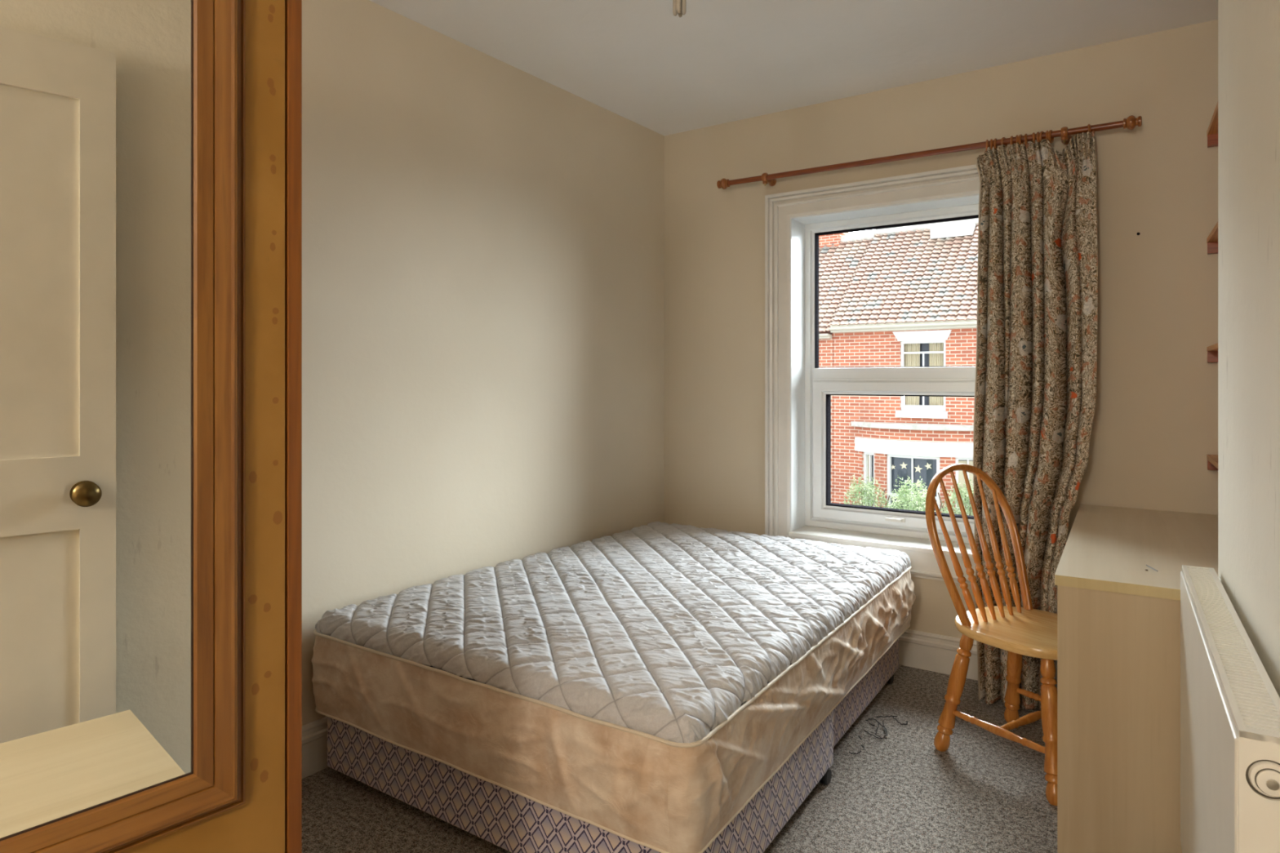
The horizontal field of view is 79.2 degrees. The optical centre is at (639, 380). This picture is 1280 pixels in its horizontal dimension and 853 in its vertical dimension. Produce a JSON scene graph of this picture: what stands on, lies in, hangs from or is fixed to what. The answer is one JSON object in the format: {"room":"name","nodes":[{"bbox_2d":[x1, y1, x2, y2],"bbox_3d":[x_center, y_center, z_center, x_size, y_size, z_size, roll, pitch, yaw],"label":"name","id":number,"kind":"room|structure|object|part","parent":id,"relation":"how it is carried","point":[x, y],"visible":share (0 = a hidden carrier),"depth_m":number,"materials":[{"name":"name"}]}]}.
{"room":"bedroom","nodes":[
{"label":"bedroom","id":0,"kind":"room"},
{"bbox_2d":[302,0,664,725],"bbox_3d":[-1.286,-0.024,2.404,0.410,2.555,4.429,0,0,34],"label":"wall","id":1,"kind":"structure","parent":0,"point":[483,237],"depth_m":2.96,"materials":[{"name":"beige paint"}]},
{"bbox_2d":[302,716,328,778],"bbox_3d":[-1.155,1.174,2.314,0.022,0.158,4.431,0,0,36],"label":"baseboard","id":2,"kind":"structure","parent":1,"relation":"attached to","point":[314,734],"depth_m":2.47,"materials":[{"name":"white paint"}]},
{"bbox_2d":[302,664,1057,852],"bbox_3d":[-0.485,1.353,0.710,3.600,0.200,6.929,0,0,34],"label":"floor","id":3,"kind":"structure","parent":0,"point":[986,793],"depth_m":2.29,"materials":[{"name":"carpet"}]},
{"bbox_2d":[0,0,302,852],"bbox_3d":[-1.005,0.233,0.995,0.577,2.040,0.900,0,0,41],"label":"wardrobe","id":4,"kind":"object","parent":3,"relation":"on","point":[151,150],"visible":1,"depth_m":1.00,"materials":[{"name":"brown wood"}]},
{"bbox_2d":[0,0,191,839],"bbox_3d":[-0.786,-0.059,0.830,0.003,1.183,0.568,0,0,41],"label":"mirror glass","id":5,"kind":"object","parent":4,"relation":"on","point":[95,95],"depth_m":0.95,"materials":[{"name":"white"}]},
{"bbox_3d":[-0.781,0.561,0.826,0.017,0.066,0.692,0,0,41],"label":"mirror frame","id":6,"kind":"part","parent":4,"relation":"part of","materials":[{"name":"brown wood"}]},
{"bbox_3d":[-0.809,0.205,0.822,0.018,1.937,0.852,0,0,41],"label":"door","id":7,"kind":"part","parent":4,"relation":"part of","materials":[{"name":"brown wood"}]},
{"bbox_3d":[-0.575,-0.059,1.061,0.017,1.307,0.066,0,0,41],"label":"mirror frame","id":8,"kind":"part","parent":4,"relation":"part of","materials":[{"name":"brown wood"}]},
{"bbox_3d":[-0.722,0.243,1.331,0.560,2.020,0.021,0,0,41],"label":"panel","id":9,"kind":"part","parent":4,"relation":"part of","materials":[{"name":"brown wood"}]},
{"bbox_2d":[327,620,898,852],"bbox_3d":[0.089,1.141,2.831,1.352,0.224,1.878,0,0,34],"label":"bed","id":10,"kind":"object","parent":3,"relation":"on","point":[507,820],"visible":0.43,"depth_m":2.11,"materials":[{"name":"fabric"}]},
{"bbox_2d":[311,521,915,852],"bbox_3d":[0.088,0.863,2.820,1.429,0.334,1.982,0,0,34],"label":"mattress","id":11,"kind":"object","parent":10,"relation":"on","point":[658,633],"visible":1,"depth_m":2.13,"materials":[{"name":"beige fabric"}]},
{"bbox_2d":[848,715,907,754],"bbox_3d":[0.817,1.245,2.738,0.384,0.007,0.124,0,0,-45],"label":"thread tangle","id":12,"kind":"object","parent":3,"relation":"on","point":[886,731],"visible":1,"depth_m":2.76,"materials":[{"name":"black fabric"}]},
{"bbox_2d":[925,463,1057,805],"bbox_3d":[1.276,0.779,2.591,0.462,0.955,0.521,0,0,-31],"label":"chair","id":13,"kind":"object","parent":3,"relation":"on","point":[1020,631],"visible":0.7,"depth_m":2.62,"materials":[{"name":"brown wood"}]},
{"bbox_3d":[1.061,1.050,2.618,0.127,0.414,0.053,0,0,12],"label":"leg","id":14,"kind":"part","parent":13,"relation":"part of","materials":[{"name":"brown wood"}]},
{"bbox_3d":[1.295,0.830,2.559,0.424,0.034,0.447,0,0,-31],"label":"seat","id":15,"kind":"part","parent":13,"relation":"part of","materials":[{"name":"brown wood"}]},
{"bbox_3d":[1.349,1.050,2.794,0.053,0.414,0.127,0,0,15],"label":"leg","id":16,"kind":"part","parent":13,"relation":"part of","materials":[{"name":"brown wood"}]},
{"bbox_3d":[1.239,1.050,2.327,0.053,0.414,0.127,0,0,15],"label":"leg","id":17,"kind":"part","parent":13,"relation":"part of","materials":[{"name":"brown wood"}]},
{"bbox_2d":[1054,504,1217,852],"bbox_3d":[1.674,0.869,2.291,0.700,0.769,1.300,0,0,32],"label":"desk","id":18,"kind":"object","parent":3,"relation":"on","point":[1118,620],"visible":0.55,"depth_m":1.88,"materials":[{"name":"laminate"}]},
{"bbox_3d":[1.334,0.882,1.753,0.684,0.743,0.019,0,0,32],"label":"panel","id":19,"kind":"part","parent":18,"relation":"part of","materials":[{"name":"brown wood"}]},
{"bbox_2d":[369,0,1217,135],"bbox_3d":[-0.485,-1.377,0.710,3.600,0.150,6.929,0,0,34],"label":"ceiling","id":20,"kind":"structure","parent":0,"point":[721,61],"depth_m":2.97,"materials":[{"name":"paint"}]},
{"bbox_2d":[672,0,686,17],"bbox_3d":[0.097,-1.098,1.893,0.080,0.408,0.080,0,0,34],"label":"pendant light","id":21,"kind":"object","parent":20,"relation":"hanging from","point":[679,6],"visible":1,"depth_m":1.89,"materials":[{"name":"white plastic"}]},
{"bbox_2d":[664,19,1217,640],"bbox_3d":[1.330,-0.024,3.484,3.520,2.555,0.300,0,0,34],"label":"wall","id":22,"kind":"structure","parent":0,"point":[1154,428],"depth_m":3.17,"materials":[{"name":"beige paint"}]},
{"bbox_2d":[764,164,1057,687],"bbox_3d":[1.200,0.179,3.500,1.256,2.148,0.272,0,0,34],"label":"window","id":23,"kind":"structure","parent":22,"relation":"in","point":[798,392],"depth_m":3.71,"materials":[{"name":"white paint"}]},
{"bbox_3d":[1.193,0.733,3.490,1.022,0.020,0.225,0,0,34],"label":"sill","id":24,"kind":"part","parent":23,"relation":"part of","materials":[{"name":"white paint"}]},
{"bbox_3d":[1.254,-0.026,3.579,1.020,1.499,0.069,0,0,34],"label":"frame","id":25,"kind":"part","parent":23,"relation":"part of","materials":[{"name":"white plastic"}]},
{"bbox_3d":[1.249,0.340,3.572,0.928,0.670,0.066,0,0,34],"label":"opening sash","id":26,"kind":"part","parent":23,"relation":"part of","materials":[{"name":"white plastic"}]},
{"bbox_3d":[1.176,0.643,3.565,0.085,0.020,0.031,0,0,34],"label":"handle","id":27,"kind":"part","parent":23,"relation":"part of","materials":[{"name":"white plastic"}]},
{"bbox_3d":[1.250,0.340,3.573,0.798,0.534,0.004,0,0,34],"label":"glass","id":28,"kind":"part","parent":23,"relation":"part of","materials":[{"name":"clear glass"}]},
{"bbox_2d":[716,115,1142,189],"bbox_3d":[1.134,-0.957,3.368,1.765,0.080,0.110,0,0,34],"label":"pole","id":29,"kind":"object","parent":22,"relation":"attached to","point":[1131,121],"visible":1,"depth_m":3.26,"materials":[{"name":"red wood"}]},
{"bbox_2d":[986,139,988,151],"bbox_3d":[1.411,-0.946,3.145,0.009,0.064,0.051,0,0,23],"label":"curtain ring","id":30,"kind":"object","parent":29,"relation":"hanging from","point":[987,140],"visible":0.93,"depth_m":3.12,"materials":[{"name":"brown wood"}]},
{"bbox_2d":[990,138,992,150],"bbox_3d":[1.424,-0.946,3.136,0.009,0.064,0.051,0,0,24],"label":"curtain ring","id":31,"kind":"object","parent":29,"relation":"hanging from","point":[991,140],"visible":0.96,"depth_m":3.12,"materials":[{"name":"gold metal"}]},
{"bbox_2d":[993,137,997,150],"bbox_3d":[1.437,-0.946,3.127,0.009,0.064,0.051,0,0,31],"label":"curtain ring","id":32,"kind":"object","parent":29,"relation":"hanging from","point":[995,139],"visible":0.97,"depth_m":3.11,"materials":[{"name":"brown wood"}]},
{"bbox_2d":[973,130,1097,710],"bbox_3d":[1.507,0.150,2.971,0.438,2.179,0.248,0,0,34],"label":"curtain","id":33,"kind":"object","parent":32,"relation":"hanging from","point":[1035,384],"visible":0.8,"depth_m":2.98,"materials":[{"name":"fabric"}]},
{"bbox_2d":[1000,137,1007,146],"bbox_3d":[1.463,-0.945,3.110,0.051,0.064,0.009,0,0,-43],"label":"curtain ring","id":34,"kind":"object","parent":29,"relation":"hanging from","point":[1002,138],"visible":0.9,"depth_m":3.09,"materials":[{"name":"brown wood"}]},
{"bbox_2d":[1009,135,1013,145],"bbox_3d":[1.487,-0.945,3.093,0.009,0.064,0.051,0,0,30],"label":"curtain ring","id":35,"kind":"object","parent":29,"relation":"hanging from","point":[1011,136],"visible":0.73,"depth_m":3.07,"materials":[{"name":"brown wood"}]},
{"bbox_2d":[1018,134,1023,144],"bbox_3d":[1.514,-0.945,3.075,0.010,0.064,0.051,0,0,41],"label":"curtain ring","id":36,"kind":"object","parent":29,"relation":"hanging from","point":[1020,135],"visible":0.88,"depth_m":3.06,"materials":[{"name":"brown wood"}]},
{"bbox_2d":[1024,133,1027,148],"bbox_3d":[1.529,-0.945,3.064,0.009,0.064,0.051,0,0,29],"label":"curtain ring","id":37,"kind":"object","parent":29,"relation":"hanging from","point":[1025,135],"visible":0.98,"depth_m":3.05,"materials":[{"name":"brown wood"}]},
{"bbox_2d":[1031,132,1035,143],"bbox_3d":[1.551,-0.944,3.050,0.009,0.064,0.051,0,0,21],"label":"curtain ring","id":38,"kind":"object","parent":29,"relation":"hanging from","point":[1033,133],"visible":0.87,"depth_m":3.03,"materials":[{"name":"brown wood"}]},
{"bbox_2d":[1036,131,1039,142],"bbox_3d":[1.565,-0.944,3.040,0.009,0.064,0.051,0,0,31],"label":"curtain ring","id":39,"kind":"object","parent":29,"relation":"hanging from","point":[1037,132],"visible":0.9,"depth_m":3.02,"materials":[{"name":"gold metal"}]},
{"bbox_2d":[1039,131,1044,142],"bbox_3d":[1.577,-0.944,3.032,0.051,0.064,0.009,0,0,-41],"label":"curtain ring","id":40,"kind":"object","parent":29,"relation":"hanging from","point":[1041,132],"visible":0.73,"depth_m":3.02,"materials":[{"name":"brown wood"}]},
{"bbox_2d":[1045,130,1048,140],"bbox_3d":[1.591,-0.944,3.022,0.009,0.064,0.051,0,0,30],"label":"curtain ring","id":41,"kind":"object","parent":29,"relation":"hanging from","point":[1046,131],"visible":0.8,"depth_m":3.00,"materials":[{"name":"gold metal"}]},
{"bbox_2d":[1048,129,1053,146],"bbox_3d":[1.602,-0.944,3.015,0.009,0.064,0.051,0,0,42],"label":"curtain ring","id":42,"kind":"object","parent":29,"relation":"hanging from","point":[1051,140],"visible":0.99,"depth_m":3.00,"materials":[{"name":"brown wood"}]},
{"bbox_2d":[1087,124,1090,132],"bbox_3d":[1.707,-0.942,2.944,0.009,0.064,0.051,0,0,23],"label":"curtain ring","id":43,"kind":"object","parent":29,"relation":"hanging from","point":[1088,125],"visible":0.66,"depth_m":2.92,"materials":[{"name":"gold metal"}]},
{"bbox_2d":[898,629,977,680],"bbox_3d":[1.243,1.174,3.348,2.710,0.158,0.022,0,0,34],"label":"baseboard","id":44,"kind":"structure","parent":22,"relation":"attached to","point":[933,652],"depth_m":3.33,"materials":[{"name":"white paint"}]},
{"bbox_2d":[1217,0,1279,697],"bbox_3d":[0.764,-0.024,0.236,0.802,2.555,3.150,0,0,34],"label":"wall","id":45,"kind":"structure","parent":0,"point":[1249,30],"depth_m":1.41,"materials":[{"name":"beige paint"}]},
{"bbox_2d":[1180,564,1279,852],"bbox_3d":[1.021,0.838,1.327,0.100,0.830,0.991,0,0,32],"label":"radiator","id":46,"kind":"object","parent":45,"relation":"attached to","point":[1230,704],"visible":1,"depth_m":1.15,"materials":[{"name":"metal"}]},
{"bbox_3d":[0.985,0.744,1.353,0.012,0.618,0.977,0,0,32],"label":"panel","id":47,"kind":"part","parent":46,"relation":"part of","materials":[{"name":"metal"}]},
{"bbox_3d":[1.008,0.427,1.338,0.059,0.008,0.985,0,0,32],"label":"grille frame","id":48,"kind":"part","parent":46,"relation":"part of","materials":[{"name":"metal"}]},
{"bbox_3d":[2.176,-0.024,1.954,0.400,2.555,1.279,0,0,34],"label":"wall","id":49,"kind":"structure","parent":0,"visible":0},
{"bbox_2d":[1206,102,1217,147],"bbox_3d":[1.854,-0.873,2.175,0.376,0.059,1.273,0,0,34],"label":"wall shelf","id":50,"kind":"object","parent":49,"relation":"attached to","point":[1212,131],"visible":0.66,"depth_m":2.75,"materials":[{"name":"brown wood"}]},
{"bbox_2d":[1206,221,1217,254],"bbox_3d":[1.854,-0.486,2.175,0.376,0.058,1.273,0,0,34],"label":"wall shelf","id":51,"kind":"object","parent":49,"relation":"attached to","point":[1212,239],"visible":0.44,"depth_m":2.77,"materials":[{"name":"brown wood"}]},
{"bbox_2d":[1206,342,1217,362],"bbox_3d":[1.854,-0.093,2.175,0.376,0.056,1.273,0,0,34],"label":"wall shelf","id":52,"kind":"object","parent":49,"relation":"attached to","point":[1212,350],"visible":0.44,"depth_m":2.77,"materials":[{"name":"brown wood"}]},
{"bbox_2d":[1206,454,1217,470],"bbox_3d":[1.854,0.296,2.175,0.376,0.053,1.273,0,0,34],"label":"wall shelf","id":53,"kind":"object","parent":49,"relation":"attached to","point":[1212,460],"visible":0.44,"depth_m":2.75,"materials":[{"name":"brown wood"}]},
{"label":"outside","id":54,"kind":"structure","parent":0,"visible":0},
{"bbox_3d":[17.963,4.703,26.410,80.000,0.300,56.121,0,0,34],"label":"ground","id":55,"kind":"structure","parent":54,"visible":0},
{"bbox_2d":[818,231,875,502],"bbox_3d":[3.520,0.103,21.854,6.240,8.900,6.700,0,0,34],"label":"house","id":56,"kind":"structure","parent":55,"relation":"on","point":[841,255],"depth_m":19.24,"materials":[{"name":"red brick"}]},
{"bbox_2d":[840,472,890,507],"bbox_3d":[4.626,3.235,15.805,1.604,2.642,1.060,0,0,34],"label":"shrub","id":57,"kind":"object","parent":55,"relation":"on","point":[870,493],"visible":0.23,"depth_m":15.78,"materials":[{"name":"green plant"}]},
{"bbox_3d":[4.575,3.370,15.811,1.212,2.370,0.542,0,0,6],"label":"stem","id":58,"kind":"part","parent":57,"relation":"part of","materials":[{"name":"green plant"}]},
{"bbox_2d":[828,217,978,514],"bbox_3d":[10.672,-0.297,16.802,11.250,9.700,7.010,0,0,34],"label":"house","id":59,"kind":"structure","parent":55,"relation":"on","point":[912,297],"depth_m":16.88,"materials":[{"name":"red brick"}]},
{"bbox_2d":[867,455,869,505],"bbox_3d":[5.059,2.503,17.029,0.008,1.700,0.125,0,0,-24],"label":"curtain","id":60,"kind":"object","parent":59,"relation":"hanging from","point":[868,455],"depth_m":17.07,"materials":[{"name":"beige fabric"}]},
{"bbox_3d":[5.053,2.461,16.941,0.078,1.785,0.375,0,0,-26],"label":"bow sash","id":61,"kind":"part","parent":59,"relation":"part of","materials":[{"name":"white paint"}]},
{"bbox_3d":[5.111,2.461,16.969,0.028,1.785,0.358,0,0,-26],"label":"bow glass","id":62,"kind":"part","parent":59,"relation":"part of","materials":[{"name":"grey"}]},
{"bbox_2d":[904,343,919,404],"bbox_3d":[5.898,-0.132,16.754,0.330,1.370,0.063,0,0,34],"label":"curtain","id":63,"kind":"object","parent":59,"relation":"hanging from","point":[910,359],"depth_m":16.76,"materials":[{"name":"beige fabric"}]},
{"bbox_3d":[5.721,2.461,16.214,1.084,1.785,0.148,0,0,34],"label":"bow sash","id":64,"kind":"part","parent":59,"relation":"part of","materials":[{"name":"white paint"}]},
{"bbox_3d":[5.758,2.461,16.266,1.037,1.785,0.096,0,0,34],"label":"bow glass","id":65,"kind":"part","parent":59,"relation":"part of","materials":[{"name":"grey"}]},
{"bbox_3d":[6.003,0.726,16.477,1.055,0.145,0.200,0,0,34],"label":"window sill","id":66,"kind":"part","parent":59,"relation":"part of","materials":[{"name":"white paint"}]},
{"bbox_2d":[928,342,943,405],"bbox_3d":[6.326,-0.132,16.463,0.330,1.370,0.063,0,0,34],"label":"curtain","id":67,"kind":"object","parent":59,"relation":"hanging from","point":[935,359],"depth_m":16.48,"materials":[{"name":"beige fabric"}]},
{"bbox_3d":[6.703,2.461,15.831,0.518,1.785,0.086,0,0,4],"label":"bow sash","id":68,"kind":"part","parent":59,"relation":"part of","materials":[{"name":"white paint"}]},
{"bbox_2d":[958,460,973,514],"bbox_3d":[6.679,2.503,15.875,0.333,1.700,0.014,0,0,5],"label":"curtain","id":69,"kind":"object","parent":59,"relation":"hanging from","point":[961,477],"depth_m":15.87,"materials":[{"name":"beige fabric"}]},
{"bbox_2d":[886,475,942,511],"bbox_3d":[5.008,3.144,14.121,1.468,2.823,1.018,0,0,39],"label":"shrub","id":70,"kind":"object","parent":55,"relation":"on","point":[901,492],"visible":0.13,"depth_m":14.11,"materials":[{"name":"green plant"}]},
{"bbox_2d":[937,479,973,515],"bbox_3d":[6.247,3.199,14.756,1.402,2.710,0.999,0,0,34],"label":"shrub","id":71,"kind":"object","parent":55,"relation":"on","point":[966,500],"visible":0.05,"depth_m":14.75,"materials":[{"name":"green plant"}]},
{"bbox_3d":[6.249,3.345,14.766,1.045,2.420,0.647,0,0,2],"label":"stem","id":72,"kind":"part","parent":71,"relation":"part of","materials":[{"name":"green plant"}]}
]}

